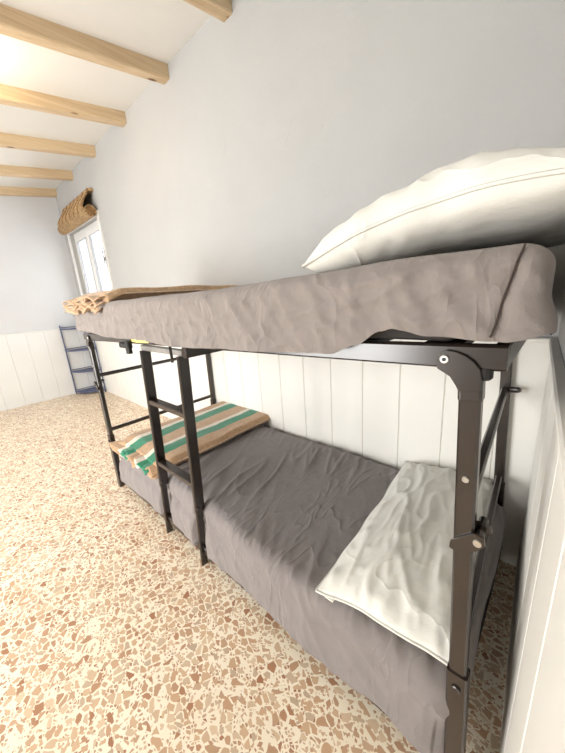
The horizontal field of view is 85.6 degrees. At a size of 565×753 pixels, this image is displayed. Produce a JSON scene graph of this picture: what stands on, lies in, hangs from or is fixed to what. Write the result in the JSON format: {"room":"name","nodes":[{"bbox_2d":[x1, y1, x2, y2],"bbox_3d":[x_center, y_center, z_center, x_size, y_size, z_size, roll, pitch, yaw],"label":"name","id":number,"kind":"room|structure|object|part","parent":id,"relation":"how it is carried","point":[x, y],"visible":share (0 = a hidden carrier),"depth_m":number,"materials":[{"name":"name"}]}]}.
{"room":"dormitory","nodes":[
{"label":"dormitory","id":0,"kind":"room"},
{"bbox_2d":[0,196,78,334],"bbox_3d":[-4.254,-0.837,3.227,0.200,2.950,3.600,9,20,41],"label":"wall","id":1,"kind":"structure","parent":0,"point":[37,276],"depth_m":4.03,"materials":[{"name":"white paint"}]},
{"bbox_2d":[0,327,95,411],"bbox_3d":[-4.037,0.108,3.478,0.023,0.969,3.400,9,20,41],"label":"wall paneling","id":2,"kind":"structure","parent":1,"relation":"attached to","point":[34,366],"depth_m":4.21,"materials":[{"name":"white wood"}]},
{"bbox_2d":[0,0,210,188],"bbox_3d":[-2.141,-1.616,1.149,5.880,0.613,3.850,9,20,41],"label":"ceiling","id":3,"kind":"structure","parent":0,"point":[155,29],"depth_m":1.94,"materials":[{"name":"white paint"}]},
{"bbox_2d":[0,186,56,197],"bbox_3d":[-4.154,-1.842,2.939,0.080,0.521,3.400,9,20,41],"label":"ceiling beam","id":4,"kind":"structure","parent":3,"relation":"attached to","point":[4,190],"depth_m":3.85,"materials":[{"name":"brown wood"}]},
{"bbox_2d":[0,165,73,180],"bbox_3d":[-3.597,-1.749,2.444,0.080,0.521,3.400,9,20,41],"label":"ceiling beam","id":5,"kind":"structure","parent":3,"relation":"attached to","point":[5,170],"depth_m":3.32,"materials":[{"name":"brown wood"}]},
{"bbox_2d":[0,132,95,157],"bbox_3d":[-3.019,-1.653,1.930,0.080,0.521,3.400,9,20,41],"label":"ceiling beam","id":6,"kind":"structure","parent":3,"relation":"attached to","point":[13,141],"depth_m":2.77,"materials":[{"name":"brown wood"}]},
{"bbox_2d":[0,84,126,126],"bbox_3d":[-2.459,-1.559,1.433,0.080,0.521,3.400,9,20,41],"label":"ceiling beam","id":7,"kind":"structure","parent":3,"relation":"attached to","point":[13,96],"depth_m":2.23,"materials":[{"name":"brown wood"}]},
{"bbox_2d":[0,3,168,83],"bbox_3d":[-1.925,-1.470,0.958,0.080,0.521,3.400,9,20,41],"label":"ceiling beam","id":8,"kind":"structure","parent":3,"relation":"attached to","point":[14,23],"depth_m":1.71,"materials":[{"name":"brown wood"}]},
{"bbox_2d":[183,0,231,21],"bbox_3d":[-1.420,-1.386,0.510,0.080,0.521,3.400,9,20,41],"label":"ceiling beam","id":9,"kind":"structure","parent":3,"relation":"attached to","point":[221,10],"depth_m":1.59,"materials":[{"name":"brown wood"}]},
{"bbox_2d":[0,390,515,752],"bbox_3d":[-1.961,0.955,1.835,5.880,0.100,3.850,9,20,41],"label":"floor","id":10,"kind":"structure","parent":0,"point":[116,636],"depth_m":1.14,"materials":[{"name":"stone"}]},
{"bbox_2d":[59,325,105,393],"bbox_3d":[-2.889,-0.245,4.422,0.349,1.010,0.320,9,20,41],"label":"corner shelf","id":11,"kind":"object","parent":10,"relation":"on","point":[93,389],"visible":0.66,"depth_m":4.45,"materials":[{"name":"blue metal"}]},
{"bbox_2d":[83,332,525,752],"bbox_3d":[-0.125,0.262,1.597,2.147,1.112,0.874,9,20,41],"label":"bunk bed","id":12,"kind":"object","parent":10,"relation":"on","point":[469,365],"visible":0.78,"depth_m":0.66,"materials":[{"name":"brown paint"}]},
{"bbox_3d":[-1.164,-0.209,1.851,0.073,0.086,0.033,9,20,41],"label":"pivot plate","id":13,"kind":"part","parent":12,"relation":"part of","materials":[{"name":"brown paint"}]},
{"bbox_3d":[-1.161,0.105,1.955,0.054,0.690,0.026,9,20,41],"label":"post","id":14,"kind":"part","parent":12,"relation":"part of","materials":[{"name":"black metal"}]},
{"bbox_3d":[-0.740,-0.140,1.440,0.101,0.060,0.023,9,20,41],"label":"lock knob","id":15,"kind":"part","parent":12,"relation":"part of","materials":[{"name":"black plastic"}]},
{"bbox_3d":[-0.611,-0.088,2.534,0.050,0.690,0.026,9,20,41],"label":"post","id":16,"kind":"part","parent":12,"relation":"part of","materials":[{"name":"black metal"}]},
{"bbox_3d":[-0.355,0.817,1.432,2.040,0.042,0.022,9,20,41],"label":"rail","id":17,"kind":"part","parent":12,"relation":"part of","materials":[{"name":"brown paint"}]},
{"bbox_3d":[-0.434,-0.139,1.187,2.131,0.087,0.022,9,20,41],"label":"rail","id":18,"kind":"part","parent":12,"relation":"part of","materials":[{"name":"black metal"}]},
{"bbox_2d":[119,425,506,752],"bbox_3d":[-0.094,0.594,1.669,2.072,0.263,0.871,9,20,41],"label":"mattress","id":19,"kind":"object","parent":12,"relation":"on","point":[281,509],"visible":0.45,"depth_m":1.17,"materials":[{"name":"grey fabric"}]},
{"bbox_2d":[109,401,269,478],"bbox_3d":[-0.604,0.379,2.117,0.653,0.100,0.925,9,20,41],"label":"blanket","id":20,"kind":"object","parent":19,"relation":"on","point":[218,423],"visible":0.82,"depth_m":1.98,"materials":[{"name":"fabric"}]},
{"bbox_2d":[315,461,492,665],"bbox_3d":[0.510,0.522,1.108,0.386,0.106,0.864,8,19,38],"label":"pillow","id":21,"kind":"object","parent":19,"relation":"on","point":[396,570],"visible":0.77,"depth_m":0.92,"materials":[{"name":"white fabric"}]},
{"bbox_2d":[73,243,557,353],"bbox_3d":[-0.172,-0.316,1.423,2.200,0.201,0.902,9,20,41],"label":"mattress","id":22,"kind":"object","parent":12,"relation":"on","point":[503,294],"visible":0.99,"depth_m":0.58,"materials":[{"name":"grey fabric"}]},
{"bbox_2d":[62,285,236,314],"bbox_3d":[-0.803,-0.499,1.955,0.612,0.124,0.928,9,20,41],"label":"blanket","id":23,"kind":"object","parent":22,"relation":"on","point":[92,302],"visible":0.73,"depth_m":1.63,"materials":[{"name":"beige fabric"}]},
{"bbox_2d":[302,147,564,272],"bbox_3d":[0.476,-0.366,0.792,0.464,0.194,0.806,9,20,41],"label":"pillow","id":24,"kind":"object","parent":22,"relation":"on","point":[485,199],"visible":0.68,"depth_m":0.52,"materials":[{"name":"white fabric"}]},
{"bbox_3d":[0.309,-0.004,0.528,0.074,0.087,0.033,9,20,41],"label":"pivot plate","id":25,"kind":"part","parent":12,"relation":"part of","materials":[{"name":"brown paint"}]},
{"bbox_3d":[0.356,0.338,0.600,0.064,0.733,0.026,9,20,41],"label":"post","id":26,"kind":"part","parent":12,"relation":"part of","materials":[{"name":"black metal"}]},
{"bbox_3d":[0.875,0.140,1.207,0.067,0.732,0.026,9,20,41],"label":"post","id":27,"kind":"part","parent":12,"relation":"part of","materials":[{"name":"black metal"}]},
{"bbox_3d":[0.621,-0.127,0.777,0.022,0.042,0.800,9,20,41],"label":"rail","id":28,"kind":"part","parent":12,"relation":"part of","materials":[{"name":"black metal"}]},
{"bbox_2d":[56,0,564,337],"bbox_3d":[-0.863,-0.939,2.715,5.880,2.950,0.250,9,20,41],"label":"wall","id":29,"kind":"structure","parent":0,"point":[276,122],"depth_m":1.53,"materials":[{"name":"grey paint"}]},
{"bbox_2d":[67,210,113,295],"bbox_3d":[-2.396,-1.298,3.904,1.210,1.240,0.146,9,20,41],"label":"window","id":30,"kind":"structure","parent":29,"relation":"in","point":[89,241],"depth_m":3.85,"materials":[{"name":"white paint"}]},
{"bbox_2d":[57,187,95,234],"bbox_3d":[-2.477,-1.938,3.624,1.139,0.292,0.144,9,20,41],"label":"bamboo blind","id":31,"kind":"object","parent":30,"relation":"attached to","point":[74,214],"visible":1,"depth_m":3.48,"materials":[{"name":"beige wicker"}]},
{"bbox_3d":[-2.448,-2.076,3.623,1.050,0.030,0.043,9,20,41],"label":"head rail","id":32,"kind":"part","parent":31,"relation":"part of","materials":[{"name":"brown wood"}]},
{"bbox_3d":[-2.564,-1.335,4.087,0.500,1.030,0.045,9,20,41],"label":"sash","id":33,"kind":"part","parent":30,"relation":"part of","materials":[{"name":"white paint"}]},
{"bbox_3d":[-2.564,-1.336,4.087,0.380,0.910,0.006,9,20,41],"label":"pane","id":34,"kind":"part","parent":30,"relation":"part of","materials":[{"name":"clear glass"}]},
{"bbox_3d":[-2.193,-1.274,3.757,0.500,1.030,0.045,9,20,41],"label":"sash","id":35,"kind":"part","parent":30,"relation":"part of","materials":[{"name":"white paint"}]},
{"bbox_3d":[-2.193,-1.274,3.758,0.380,0.910,0.006,9,20,41],"label":"pane","id":36,"kind":"part","parent":30,"relation":"part of","materials":[{"name":"clear glass"}]},
{"bbox_3d":[-2.009,-1.347,3.439,0.025,0.200,0.028,9,20,41],"label":"handle","id":37,"kind":"part","parent":30,"relation":"part of","materials":[{"name":"grey plastic"}]},
{"bbox_2d":[86,332,557,565],"bbox_3d":[-0.963,0.021,2.935,5.280,1.000,0.023,9,20,41],"label":"wall paneling","id":38,"kind":"structure","parent":29,"relation":"attached to","point":[391,415],"depth_m":1.65,"materials":[{"name":"white paint"}]},
{"bbox_2d":[558,297,564,365],"bbox_3d":[-0.121,-0.124,-0.438,0.200,2.900,3.614,8,19,39],"label":"wall","id":39,"kind":"structure","parent":0,"point":[561,336],"depth_m":0.93,"materials":[{"name":"grey paint"}]},
{"bbox_2d":[499,339,564,752],"bbox_3d":[-0.086,0.758,-0.057,0.023,1.000,3.375,8,19,39],"label":"wall paneling","id":40,"kind":"structure","parent":39,"relation":"attached to","point":[533,719],"depth_m":0.50,"materials":[{"name":"white paint"}]}
]}

